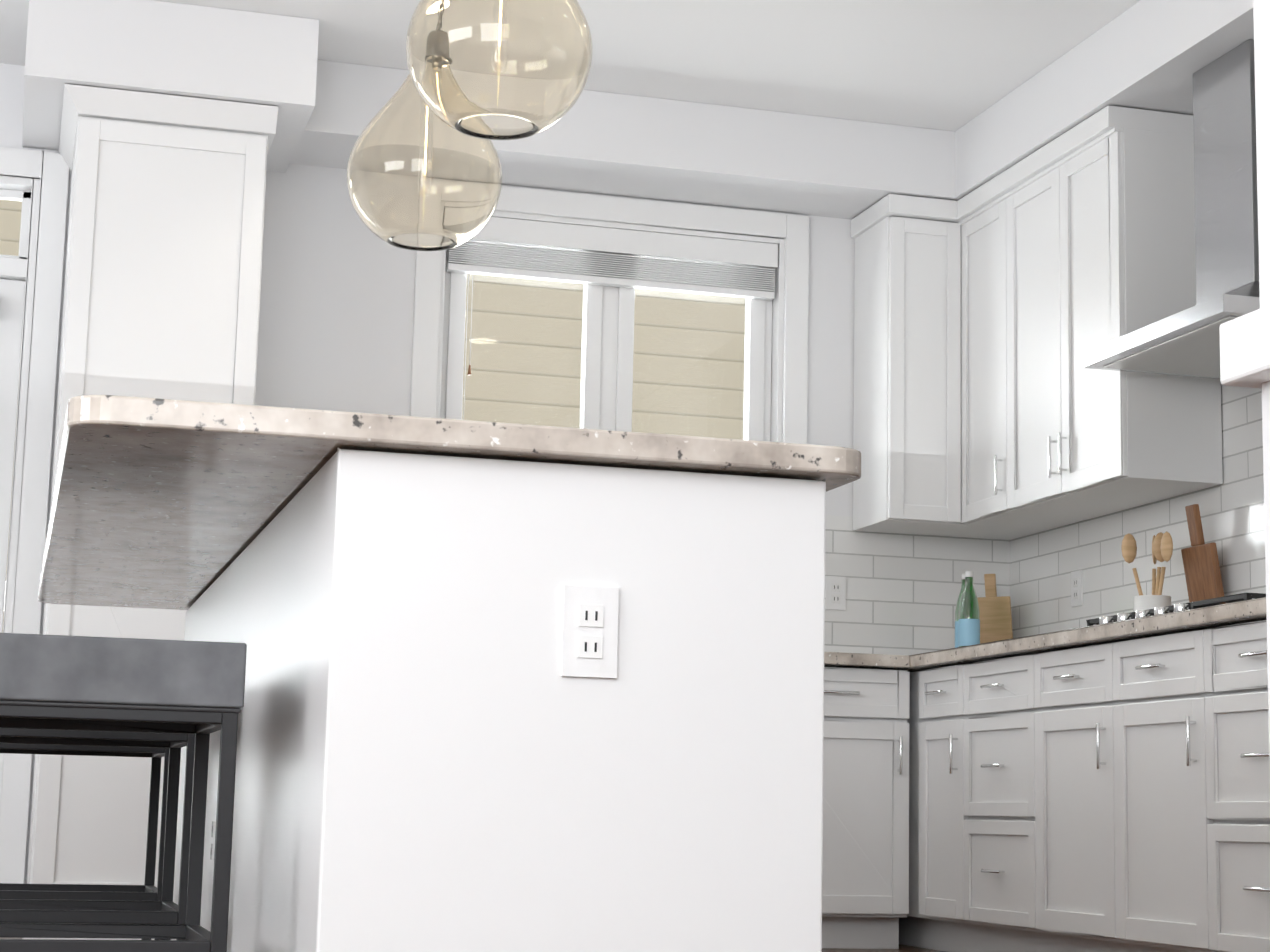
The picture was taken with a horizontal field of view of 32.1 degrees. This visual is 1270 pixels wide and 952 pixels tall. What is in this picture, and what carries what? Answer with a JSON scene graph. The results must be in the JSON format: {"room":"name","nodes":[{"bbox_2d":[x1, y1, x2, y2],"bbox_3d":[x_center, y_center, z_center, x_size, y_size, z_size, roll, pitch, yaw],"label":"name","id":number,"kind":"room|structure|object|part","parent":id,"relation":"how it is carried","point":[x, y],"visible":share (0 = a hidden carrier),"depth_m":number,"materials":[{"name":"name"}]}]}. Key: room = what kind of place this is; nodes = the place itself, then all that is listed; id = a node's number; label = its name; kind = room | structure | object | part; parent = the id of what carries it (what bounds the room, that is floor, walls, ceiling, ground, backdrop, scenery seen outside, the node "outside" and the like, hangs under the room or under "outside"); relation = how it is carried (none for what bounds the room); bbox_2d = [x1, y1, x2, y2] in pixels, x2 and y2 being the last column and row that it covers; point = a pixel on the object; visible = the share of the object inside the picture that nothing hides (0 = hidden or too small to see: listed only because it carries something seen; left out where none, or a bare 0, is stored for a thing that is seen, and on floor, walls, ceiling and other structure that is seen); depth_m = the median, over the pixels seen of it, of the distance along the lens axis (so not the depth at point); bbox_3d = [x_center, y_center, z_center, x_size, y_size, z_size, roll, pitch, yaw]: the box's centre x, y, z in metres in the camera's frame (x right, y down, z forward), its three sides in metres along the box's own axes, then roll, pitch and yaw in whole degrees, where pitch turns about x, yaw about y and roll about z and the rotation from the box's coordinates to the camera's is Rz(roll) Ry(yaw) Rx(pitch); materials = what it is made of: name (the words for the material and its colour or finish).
{"room":"kitchen","nodes":[
{"label":"kitchen","id":0,"kind":"room"},
{"bbox_2d":[0,64,854,883],"bbox_3d":[-3.599,-0.060,6.559,10.200,2.740,0.160,4,-9,-15],"label":"wall","id":1,"kind":"structure","parent":0,"point":[336,308],"depth_m":7.31,"materials":[{"name":"white paint"}]},
{"bbox_2d":[0,198,20,255],"bbox_3d":[-2.416,-0.827,7.021,0.895,0.190,0.004,4,-9,-15],"label":"window","id":2,"kind":"structure","parent":1,"relation":"in","point":[11,222],"depth_m":7.13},
{"bbox_2d":[0,279,24,632],"bbox_3d":[-2.414,0.345,6.760,0.961,2.027,0.142,4,-9,-15],"label":"balcony door","id":3,"kind":"structure","parent":1,"relation":"in","point":[12,294],"depth_m":7.00,"materials":[{"name":"white"}]},
{"bbox_2d":[0,147,68,883],"bbox_3d":[-2.433,0.156,6.849,1.175,2.461,0.180,4,-9,-15],"label":"door frame","id":4,"kind":"structure","parent":1,"relation":"attached to","point":[36,264],"depth_m":6.97,"materials":[{"name":"white wood"}]},
{"bbox_2d":[410,186,808,443],"bbox_3d":[-0.093,-0.301,7.585,1.390,1.307,0.180,4,-9,-15],"label":"window","id":5,"kind":"structure","parent":1,"relation":"in","point":[789,373],"depth_m":7.61,"materials":[{"name":"white wood"}]},
{"bbox_2d":[446,217,777,419],"bbox_3d":[-0.079,-0.440,7.566,1.174,0.825,0.050,4,-9,-15],"label":"window blind","id":6,"kind":"object","parent":5,"relation":"attached to","point":[538,250],"visible":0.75,"depth_m":7.60,"materials":[{"name":"white"}]},
{"bbox_2d":[851,194,954,535],"bbox_3d":[0.938,-0.373,7.636,0.263,1.110,0.328,4,-9,-15],"label":"upper cabinet","id":7,"kind":"object","parent":1,"relation":"attached to","point":[902,420],"depth_m":7.51,"materials":[{"name":"white wood"}]},
{"bbox_2d":[824,515,1009,654],"bbox_3d":[0.019,0.353,7.444,2.712,0.525,0.002,4,-9,-15],"label":"wall tile","id":8,"kind":"structure","parent":1,"relation":"attached to","point":[902,592],"depth_m":7.69,"materials":[{"name":"white tile"}]},
{"bbox_2d":[825,576,845,609],"bbox_3d":[0.693,0.404,7.623,0.072,0.116,0.008,4,-9,-15],"label":"electrical outlet","id":9,"kind":"object","parent":8,"relation":"attached to","point":[835,592],"visible":1,"depth_m":7.62,"materials":[{"name":"white plastic"}]},
{"bbox_2d":[0,938,944,951],"bbox_3d":[-2.440,0.723,2.172,10.600,0.100,9.000,4,-9,-15],"label":"floor","id":10,"kind":"structure","parent":0,"point":[904,948],"depth_m":6.85,"materials":[{"name":"brown wood"}]},
{"bbox_2d":[0,743,168,939],"bbox_3d":[-1.163,0.769,4.562,0.382,0.602,0.442,4,-9,-15],"label":"stool","id":11,"kind":"object","parent":10,"relation":"on","point":[148,890],"visible":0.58,"depth_m":4.44,"materials":[{"name":"black metal"}]},
{"bbox_2d":[0,728,194,939],"bbox_3d":[-0.957,0.650,3.767,0.382,0.602,0.442,4,-9,-15],"label":"stool","id":12,"kind":"object","parent":10,"relation":"on","point":[166,909],"visible":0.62,"depth_m":3.63,"materials":[{"name":"black metal"}]},
{"bbox_2d":[0,633,246,951],"bbox_3d":[-0.753,0.533,2.981,0.382,0.602,0.442,4,-9,-15],"label":"stool","id":13,"kind":"object","parent":10,"relation":"on","point":[85,683],"visible":1,"depth_m":2.83,"materials":[{"name":"black metal"}]},
{"bbox_3d":[-0.748,0.281,3.020,0.382,0.091,0.442,4,-9,-15],"label":"seat","id":14,"kind":"part","parent":13,"relation":"part of","materials":[{"name":"grey fabric"}]},
{"bbox_2d":[22,84,277,939],"bbox_3d":[-1.487,0.144,6.672,0.621,2.466,0.704,4,-9,-15],"label":"pantry cabinet","id":15,"kind":"object","parent":10,"relation":"on","point":[162,277],"visible":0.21,"depth_m":6.49,"materials":[{"name":"white wood"}]},
{"bbox_2d":[171,447,825,951],"bbox_3d":[-0.408,0.569,3.946,0.669,0.838,2.468,4,-9,-15],"label":"kitchen island","id":16,"kind":"object","parent":10,"relation":"on","point":[437,751],"visible":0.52,"depth_m":2.81,"materials":[{"name":"white"}]},
{"bbox_2d":[210,808,216,872],"bbox_3d":[-0.763,0.660,4.004,0.008,0.116,0.072,4,-9,-15],"label":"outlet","id":17,"kind":"object","parent":16,"relation":"attached to","point":[213,840],"visible":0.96,"depth_m":3.99,"materials":[{"name":"white plastic"}]},
{"bbox_2d":[38,395,860,609],"bbox_3d":[-0.523,0.127,3.974,1.030,0.036,2.510,4,-9,-15],"label":"countertop","id":18,"kind":"structure","parent":16,"relation":"on","point":[158,503],"depth_m":2.90,"materials":[{"name":"stone"}]},
{"bbox_2d":[561,585,618,677],"bbox_3d":[-0.057,0.198,2.814,0.072,0.116,0.008,4,-9,-15],"label":"outlet","id":19,"kind":"object","parent":16,"relation":"attached to","point":[590,632],"visible":1,"depth_m":2.81,"materials":[{"name":"white plastic"}]},
{"bbox_2d":[822,667,909,948],"bbox_3d":[0.548,1.072,7.162,0.483,0.872,0.615,4,-9,-15],"label":"base cabinet","id":20,"kind":"object","parent":10,"relation":"on","point":[865,881],"visible":0.27,"depth_m":6.88,"materials":[{"name":"white wood"}]},
{"bbox_2d":[824,652,907,669],"bbox_3d":[-0.235,0.564,6.995,2.040,0.038,0.656,4,-9,-15],"label":"countertop","id":21,"kind":"structure","parent":20,"relation":"on","point":[831,659],"depth_m":6.93,"materials":[{"name":"stone"}]},
{"bbox_2d":[904,597,1266,671],"bbox_3d":[1.467,0.453,6.036,0.652,0.038,3.437,4,-9,-15],"label":"countertop","id":22,"kind":"structure","parent":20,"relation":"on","point":[1238,612],"depth_m":5.78,"materials":[{"name":"stone"}]},
{"bbox_2d":[955,571,979,647],"bbox_3d":[1.116,0.481,7.425,0.190,0.315,0.190,4,-9,-15],"label":"bottle","id":23,"kind":"object","parent":22,"relation":"on","point":[967,621],"visible":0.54,"depth_m":7.37,"materials":[{"name":"green glass"}]},
{"bbox_2d":[977,574,1012,643],"bbox_3d":[1.238,0.508,7.646,0.140,0.338,0.058,-5,-11,34],"label":"cutting board","id":24,"kind":"object","parent":22,"relation":"on","point":[995,619],"visible":0.67,"depth_m":7.64,"materials":[{"name":"brown wood"}]},
{"bbox_2d":[1121,531,1172,612],"bbox_3d":[1.509,0.332,6.497,0.145,0.344,0.133,4,-9,-15],"label":"utensil crock","id":25,"kind":"object","parent":22,"relation":"on","point":[1162,547],"visible":0.65,"depth_m":6.50,"materials":[{"name":"white ceramic"}]},
{"bbox_2d":[1086,593,1265,625],"bbox_3d":[1.530,0.380,5.856,0.500,0.052,0.880,4,-9,-15],"label":"gas cooktop","id":26,"kind":"object","parent":22,"relation":"in","point":[1177,607],"visible":0.12,"depth_m":5.69,"materials":[{"name":"silver metal"}]},
{"bbox_2d":[1181,504,1223,602],"bbox_3d":[1.655,0.292,6.441,0.084,0.417,0.170,4,-9,-15],"label":"cutting board","id":27,"kind":"object","parent":22,"relation":"on","point":[1202,569],"visible":0.69,"depth_m":6.43,"materials":[{"name":"brown wood"}]},
{"bbox_2d":[899,672,914,946],"bbox_3d":[1.096,1.107,7.302,0.615,0.872,0.632,4,-9,-15],"label":"base cabinet","id":28,"kind":"object","parent":10,"relation":"on","point":[906,925],"depth_m":7.04,"materials":[{"name":"white wood"}]},
{"bbox_2d":[915,665,958,951],"bbox_3d":[1.229,1.038,6.839,0.615,0.872,0.341,4,-9,-15],"label":"base cabinet","id":29,"kind":"object","parent":10,"relation":"on","point":[937,689],"depth_m":6.82,"materials":[{"name":"white wood"}]},
{"bbox_2d":[959,655,1030,951],"bbox_3d":[1.340,0.980,6.448,0.615,0.872,0.480,4,-9,-15],"label":"base cabinet","id":30,"kind":"object","parent":10,"relation":"on","point":[995,695],"depth_m":6.41,"materials":[{"name":"white wood"}]},
{"bbox_2d":[1031,643,1110,951],"bbox_3d":[1.468,0.913,6.001,0.615,0.872,0.461,4,-9,-15],"label":"base cabinet","id":31,"kind":"object","parent":10,"relation":"on","point":[1071,688],"depth_m":5.95,"materials":[{"name":"white wood"}]},
{"bbox_2d":[1111,630,1206,951],"bbox_3d":[1.593,0.848,5.563,0.615,0.872,0.460,4,-9,-15],"label":"base cabinet","id":32,"kind":"object","parent":10,"relation":"on","point":[1112,797],"depth_m":5.50,"materials":[{"name":"white wood"}]},
{"bbox_2d":[1199,620,1269,951],"bbox_3d":[1.726,0.779,5.097,0.615,0.872,0.521,4,-9,-15],"label":"base cabinet","id":33,"kind":"object","parent":10,"relation":"on","point":[1236,755],"depth_m":5.15,"materials":[{"name":"white wood"}]},
{"bbox_2d":[0,0,1139,131],"bbox_3d":[-2.377,-2.083,2.607,10.600,0.100,9.000,4,-9,-15],"label":"ceiling","id":34,"kind":"structure","parent":0,"point":[951,65],"depth_m":6.80,"materials":[{"name":"white paint"}]},
{"bbox_2d":[22,0,318,172],"bbox_3d":[-1.457,-1.213,6.869,0.840,0.269,0.740,4,-9,-15],"label":"ceiling soffit","id":35,"kind":"structure","parent":34,"relation":"attached to","point":[178,49],"depth_m":6.53,"materials":[{"name":"white paint"}]},
{"bbox_2d":[347,73,501,250],"bbox_3d":[-0.483,-1.058,5.222,0.362,1.040,0.362,4,-9,-15],"label":"pendant light","id":36,"kind":"object","parent":34,"relation":"hanging from","point":[421,176],"visible":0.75,"depth_m":5.04,"materials":[{"name":"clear glass"}]},
{"bbox_2d":[406,0,592,139],"bbox_3d":[-0.255,-1.188,4.351,0.362,1.040,0.362,4,-9,-15],"label":"pendant light","id":37,"kind":"object","parent":34,"relation":"hanging from","point":[501,69],"visible":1,"depth_m":4.16,"materials":[{"name":"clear glass"}]},
{"bbox_2d":[290,0,1253,222],"bbox_3d":[0.565,-1.311,6.063,2.609,0.234,3.400,4,-9,-15],"label":"ceiling soffit","id":38,"kind":"object","parent":34,"relation":"attached to","point":[1153,55],"depth_m":7.27,"materials":[{"name":"white paint"}]},
{"bbox_2d":[1253,0,1269,752],"bbox_3d":[1.711,-0.590,2.375,2.270,2.740,0.160,4,-9,-15],"label":"wall","id":39,"kind":"structure","parent":0,"point":[1261,11],"depth_m":2.08,"materials":[{"name":"white paint"}]},
{"bbox_2d":[1219,305,1269,388],"bbox_3d":[0.680,0.273,1.953,0.230,0.860,0.210,4,-9,-15],"label":"trim","id":40,"kind":"structure","parent":39,"relation":"attached to","point":[1245,350],"depth_m":2.04,"materials":[{"name":"white wood"}]},
{"bbox_3d":[2.554,-0.344,3.840,0.160,2.740,8.760,4,-9,-15],"label":"wall","id":41,"kind":"structure","parent":0,"visible":0},
{"bbox_2d":[951,105,1222,532],"bbox_3d":[1.405,-0.456,7.034,0.360,1.110,1.135,4,-9,-15],"label":"upper cabinet","id":42,"kind":"object","parent":41,"relation":"attached to","point":[987,405],"depth_m":6.74,"materials":[{"name":"white wood"}]},
{"bbox_2d":[1010,384,1265,637],"bbox_3d":[1.804,-0.331,6.249,0.002,1.590,3.437,4,-9,-15],"label":"wall tile","id":43,"kind":"structure","parent":41,"relation":"attached to","point":[1044,564],"depth_m":6.87,"materials":[{"name":"white tile"}]},
{"bbox_2d":[1071,570,1082,606],"bbox_3d":[1.460,0.372,7.308,0.008,0.116,0.072,4,-9,-15],"label":"electrical outlet","id":44,"kind":"object","parent":43,"relation":"attached to","point":[1076,588],"visible":1,"depth_m":7.30,"materials":[{"name":"white plastic"}]},
{"bbox_2d":[1083,39,1259,378],"bbox_3d":[1.625,-0.750,6.051,0.496,0.827,0.760,4,-9,-15],"label":"range hood","id":45,"kind":"object","parent":41,"relation":"attached to","point":[1186,342],"visible":0.75,"depth_m":6.03,"materials":[{"name":"silver metal"}]},
{"label":"outside","id":46,"kind":"structure","parent":0,"visible":0},
{"bbox_2d":[0,200,745,632],"bbox_3d":[-0.764,0.160,11.679,16.000,10.000,0.210,4,-9,-15],"label":"siding","id":47,"kind":"structure","parent":46,"point":[530,314],"depth_m":11.92,"materials":[{"name":"beige wood"}]}
]}

